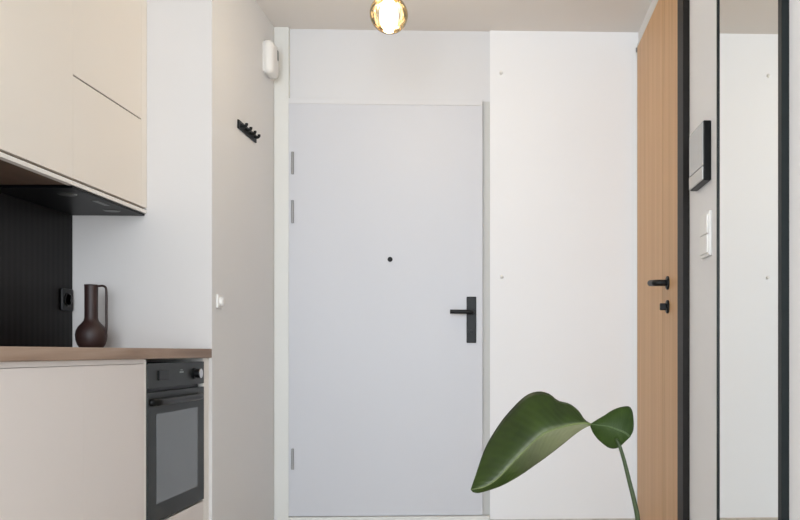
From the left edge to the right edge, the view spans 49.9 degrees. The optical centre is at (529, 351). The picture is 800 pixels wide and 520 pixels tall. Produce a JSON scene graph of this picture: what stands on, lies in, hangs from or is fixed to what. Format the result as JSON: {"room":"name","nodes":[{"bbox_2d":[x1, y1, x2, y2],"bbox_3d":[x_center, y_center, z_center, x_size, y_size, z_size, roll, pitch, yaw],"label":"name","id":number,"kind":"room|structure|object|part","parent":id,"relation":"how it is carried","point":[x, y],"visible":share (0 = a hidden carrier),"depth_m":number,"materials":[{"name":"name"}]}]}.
{"room":"studio apartment","nodes":[
{"label":"studio apartment","id":0,"kind":"room"},
{"bbox_2d":[72,0,273,519],"bbox_3d":[-1.579,-0.383,3.695,0.682,2.425,0.915,0,0,-2],"label":"wall","id":1,"kind":"structure","parent":0,"point":[206,231],"depth_m":3.25,"materials":[{"name":"paint"}]},
{"bbox_2d":[0,0,146,213],"bbox_3d":[-1.601,-1.055,2.954,0.286,1.050,0.562,0,0,-2],"label":"upper cabinet","id":2,"kind":"object","parent":1,"relation":"attached to","point":[110,36],"visible":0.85,"depth_m":2.95,"materials":[{"name":"beige laminate"}]},
{"bbox_3d":[-1.612,-0.536,2.954,0.264,0.012,0.562,0,0,-2],"label":"panel","id":3,"kind":"part","parent":2,"relation":"part of","materials":[{"name":"wood"}]},
{"bbox_2d":[0,185,144,215],"bbox_3d":[-1.601,-0.524,2.955,0.275,0.012,0.548,0,0,-2],"label":"hood","id":4,"kind":"object","parent":2,"relation":"attached to","point":[71,200],"visible":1,"depth_m":2.91,"materials":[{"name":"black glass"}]},
{"bbox_3d":[-1.467,-0.714,2.933,0.019,0.325,0.511,0,0,-2],"label":"door","id":5,"kind":"part","parent":2,"relation":"part of","materials":[{"name":"beige laminate"}]},
{"bbox_3d":[-1.467,-1.228,2.933,0.019,0.694,0.511,0,0,-2],"label":"door","id":6,"kind":"part","parent":2,"relation":"part of","materials":[{"name":"beige laminate"}]},
{"bbox_3d":[-1.477,-1.063,3.214,0.019,1.024,0.050,0,0,-2],"label":"filler panel","id":7,"kind":"part","parent":2,"relation":"part of","materials":[{"name":"beige laminate"}]},
{"bbox_2d":[216,294,224,308],"bbox_3d":[-1.214,-0.199,3.325,0.021,0.053,0.060,0,0,-2],"label":"button","id":8,"kind":"object","parent":1,"relation":"attached to","point":[220,301],"visible":1,"depth_m":3.31,"materials":[{"name":"white plastic"}]},
{"bbox_2d":[237,119,260,142],"bbox_3d":[-1.220,-0.964,3.690,0.036,0.037,0.260,0,0,-2],"label":"hook rack","id":9,"kind":"object","parent":1,"relation":"attached to","point":[248,132],"visible":1,"depth_m":3.65,"materials":[{"name":"black metal"}]},
{"bbox_2d":[263,40,278,78],"bbox_3d":[-1.222,-1.383,3.995,0.054,0.157,0.120,0,0,-2],"label":"sensor","id":10,"kind":"object","parent":1,"relation":"attached to","point":[270,51],"visible":1,"depth_m":3.94,"materials":[{"name":"white plastic"}]},
{"bbox_3d":[-1.246,-1.383,3.994,0.007,0.137,0.100,0,0,-2],"label":"plate","id":11,"kind":"part","parent":10,"relation":"part of","materials":[{"name":"white plastic"}]},
{"bbox_2d":[256,0,651,31],"bbox_3d":[-0.505,-1.645,0.860,2.630,0.100,6.955,0,0,-2],"label":"ceiling","id":12,"kind":"structure","parent":0,"point":[423,15],"depth_m":3.99,"materials":[{"name":"paint"}]},
{"bbox_2d":[370,0,407,34],"bbox_3d":[-0.547,-1.417,3.283,0.147,0.356,0.147,0,0,-2],"label":"pendant lamp","id":13,"kind":"object","parent":12,"relation":"hanging from","point":[388,25],"visible":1,"depth_m":3.29,"materials":[{"name":"gold metal"}]},
{"bbox_3d":[-0.547,-1.307,3.283,0.070,0.108,0.070,0,0,-2],"label":"bulb","id":14,"kind":"part","parent":13,"relation":"part of","materials":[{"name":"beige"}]},
{"bbox_2d":[290,29,637,518],"bbox_3d":[-0.624,-0.383,4.254,2.630,2.425,0.164,0,0,-2],"label":"wall","id":15,"kind":"structure","parent":0,"point":[563,104],"depth_m":4.20,"materials":[{"name":"paint"}]},
{"bbox_2d":[274,27,489,519],"bbox_3d":[-0.723,-0.382,4.136,1.056,2.424,0.092,0,0,-2],"label":"door","id":16,"kind":"structure","parent":15,"relation":"in","point":[382,206],"depth_m":4.15,"materials":[{"name":"paint"}]},
{"bbox_3d":[-1.217,-0.382,4.151,0.070,2.424,0.028,0,0,-2],"label":"frame","id":17,"kind":"part","parent":16,"relation":"part of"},
{"bbox_3d":[-0.330,-0.197,4.133,0.116,0.022,0.058,0,0,-2],"label":"lever","id":18,"kind":"part","parent":16,"relation":"part of","materials":[{"name":"black metal"}]},
{"bbox_3d":[-0.286,-0.159,4.165,0.048,0.228,0.009,0,0,-2],"label":"handle","id":19,"kind":"part","parent":16,"relation":"part of","materials":[{"name":"black metal"}]},
{"bbox_2d":[490,518,634,519],"bbox_3d":[-0.505,0.880,0.860,2.630,0.100,6.955,0,0,-2],"label":"floor","id":20,"kind":"structure","parent":0,"point":[609,518],"depth_m":4.18,"materials":[{"name":"beige"}]},
{"bbox_2d":[0,360,82,519],"bbox_3d":[-1.449,0.426,1.961,0.520,0.808,0.600,0,0,-2],"label":"base cabinet","id":21,"kind":"object","parent":20,"relation":"on","point":[41,402],"visible":0.98,"depth_m":2.07,"materials":[{"name":"beige laminate"}]},
{"bbox_3d":[-1.199,0.029,1.969,0.018,0.014,0.600,0,0,-2],"label":"rail","id":22,"kind":"part","parent":21,"relation":"part of","materials":[{"name":"beige laminate"}]},
{"bbox_2d":[0,346,211,361],"bbox_3d":[-1.460,0.005,2.450,0.531,0.034,1.579,0,0,-2],"label":"countertop","id":23,"kind":"structure","parent":21,"relation":"on","point":[7,353],"depth_m":2.29,"materials":[{"name":"brown wood"}]},
{"bbox_2d":[75,284,107,347],"bbox_3d":[-1.592,-0.129,3.066,0.106,0.232,0.106,0,0,25],"label":"vase","id":24,"kind":"object","parent":23,"relation":"on","point":[90,333],"visible":0.94,"depth_m":3.04,"materials":[{"name":"brown ceramic"}]},
{"bbox_3d":[-1.553,-0.150,3.068,0.039,0.189,0.008,0,0,-2],"label":"handle","id":25,"kind":"part","parent":24,"relation":"part of","materials":[{"name":"brown ceramic"}]},
{"bbox_2d":[79,359,143,519],"bbox_3d":[-1.466,0.426,2.454,0.520,0.808,0.387,0,0,-2],"label":"base cabinet","id":26,"kind":"object","parent":20,"relation":"on","point":[113,390],"visible":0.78,"depth_m":2.45,"materials":[{"name":"beige laminate"}]},
{"bbox_3d":[-1.217,0.029,2.462,0.018,0.014,0.387,0,0,-2],"label":"rail","id":27,"kind":"part","parent":26,"relation":"part of","materials":[{"name":"beige laminate"}]},
{"bbox_2d":[142,358,208,519],"bbox_3d":[-1.484,0.427,2.943,0.520,0.806,0.591,0,0,-2],"label":"base cabinet","id":28,"kind":"object","parent":20,"relation":"on","point":[199,510],"visible":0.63,"depth_m":3.19,"materials":[{"name":"white laminate"}]},
{"bbox_3d":[-1.474,0.377,2.657,0.519,0.706,0.018,0,0,-2],"label":"panel","id":29,"kind":"part","parent":28,"relation":"part of","materials":[{"name":"white laminate"}]},
{"bbox_2d":[146,362,203,519],"bbox_3d":[-1.440,0.295,2.924,0.507,0.518,0.507,0,0,-2],"label":"oven","id":30,"kind":"object","parent":28,"relation":"in","point":[174,397],"visible":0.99,"depth_m":2.88,"materials":[{"name":"black metal"}]},
{"bbox_3d":[-1.230,0.077,2.931,0.022,0.082,0.507,0,0,-2],"label":"control panel","id":31,"kind":"part","parent":30,"relation":"part of","materials":[{"name":"black metal"}]},
{"bbox_3d":[-1.204,0.162,2.905,0.036,0.024,0.437,0,0,-2],"label":"handle","id":32,"kind":"part","parent":30,"relation":"part of","materials":[{"name":"black metal"}]},
{"bbox_3d":[-1.212,0.078,3.084,0.024,0.042,0.042,0,0,-2],"label":"knob","id":33,"kind":"part","parent":30,"relation":"part of","materials":[{"name":"black plastic"}]},
{"bbox_3d":[-1.232,0.643,2.931,0.019,0.163,0.511,0,0,-2],"label":"drawer","id":34,"kind":"part","parent":28,"relation":"part of","materials":[{"name":"beige laminate"}]},
{"bbox_3d":[-1.243,0.427,3.227,0.020,0.806,0.041,0,0,-2],"label":"filler panel","id":35,"kind":"part","parent":28,"relation":"part of","materials":[{"name":"white laminate"}]},
{"bbox_2d":[471,391,639,519],"bbox_3d":[0.121,0.456,1.725,0.478,0.748,0.240,0,0,-2],"label":"potted plant","id":36,"kind":"object","parent":20,"relation":"on","point":[540,423],"visible":1,"depth_m":1.71,"materials":[{"name":"green plant"}]},
{"bbox_3d":[0.213,0.384,1.716,0.078,0.420,0.025,0,0,-17],"label":"stem","id":37,"kind":"part","parent":36,"relation":"part of","materials":[{"name":"green plant"}]},
{"bbox_2d":[638,0,799,519],"bbox_3d":[0.737,-0.383,0.829,0.150,2.425,6.805,0,0,-2],"label":"wall","id":38,"kind":"structure","parent":0,"point":[703,13],"depth_m":2.77,"materials":[{"name":"paint"}]},
{"bbox_2d":[636,0,689,519],"bbox_3d":[0.524,-0.370,3.626,0.079,2.400,1.110,0,0,-2],"label":"door","id":39,"kind":"structure","parent":38,"relation":"in","point":[663,46],"depth_m":3.49,"materials":[{"name":"brown wood"}]},
{"bbox_3d":[0.521,-0.282,3.443,0.059,0.033,0.127,0,0,-2],"label":"lever","id":40,"kind":"part","parent":39,"relation":"part of","materials":[{"name":"black metal"}]},
{"bbox_3d":[0.554,-0.278,3.393,0.008,0.054,0.054,0,0,-2],"label":"handle","id":41,"kind":"part","parent":39,"relation":"part of","materials":[{"name":"black metal"}]},
{"bbox_2d":[689,120,710,190],"bbox_3d":[0.576,-0.660,2.855,0.031,0.196,0.197,0,0,-2],"label":"intercom","id":42,"kind":"object","parent":38,"relation":"attached to","point":[700,139],"visible":1,"depth_m":2.79,"materials":[{"name":"white plastic"}]},
{"bbox_2d":[700,210,711,258],"bbox_3d":[0.585,-0.389,2.807,0.015,0.147,0.120,0,0,-2],"label":"light switch","id":43,"kind":"object","parent":38,"relation":"attached to","point":[706,219],"visible":1,"depth_m":2.77,"materials":[{"name":"white plastic"}]},
{"bbox_2d":[717,0,788,519],"bbox_3d":[0.600,-0.295,2.316,0.019,2.010,0.605,0,0,-2],"label":"wall mirror","id":44,"kind":"object","parent":38,"relation":"attached to","point":[752,35],"visible":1,"depth_m":2.27,"materials":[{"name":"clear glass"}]},
{"bbox_3d":[-1.726,-0.382,0.285,0.150,2.425,5.890,0,0,-2],"label":"wall","id":45,"kind":"structure","parent":0,"visible":0},
{"bbox_2d":[0,193,71,346],"bbox_3d":[-1.724,-0.272,2.441,0.005,0.517,1.579,0,0,-2],"label":"backsplash","id":46,"kind":"structure","parent":45,"relation":"attached to","point":[36,240],"depth_m":2.95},
{"bbox_2d":[60,288,72,310],"bbox_3d":[-1.740,-0.197,3.176,0.014,0.083,0.080,0,0,-2],"label":"power socket","id":47,"kind":"object","parent":46,"relation":"attached to","point":[66,295],"visible":1,"depth_m":3.17,"materials":[{"name":"black plastic"}]},
{"bbox_2d":[64,293,71,306],"bbox_3d":[-1.735,-0.197,3.176,0.005,0.052,0.052,0,0,-2],"label":"outlet","id":48,"kind":"object","parent":47,"relation":"attached to","point":[67,296],"depth_m":3.17,"materials":[{"name":"black plastic"}]},
{"bbox_2d":[0,0,72,184],"bbox_3d":[-1.579,-1.055,2.335,0.286,1.050,0.676,0,0,-2],"label":"upper cabinet","id":49,"kind":"object","parent":45,"relation":"attached to","point":[36,36],"visible":1,"depth_m":2.48,"materials":[{"name":"beige laminate"}]},
{"bbox_3d":[-1.590,-0.536,2.334,0.264,0.012,0.676,0,0,-2],"label":"panel","id":50,"kind":"part","parent":49,"relation":"part of","materials":[{"name":"beige wood"}]}
]}

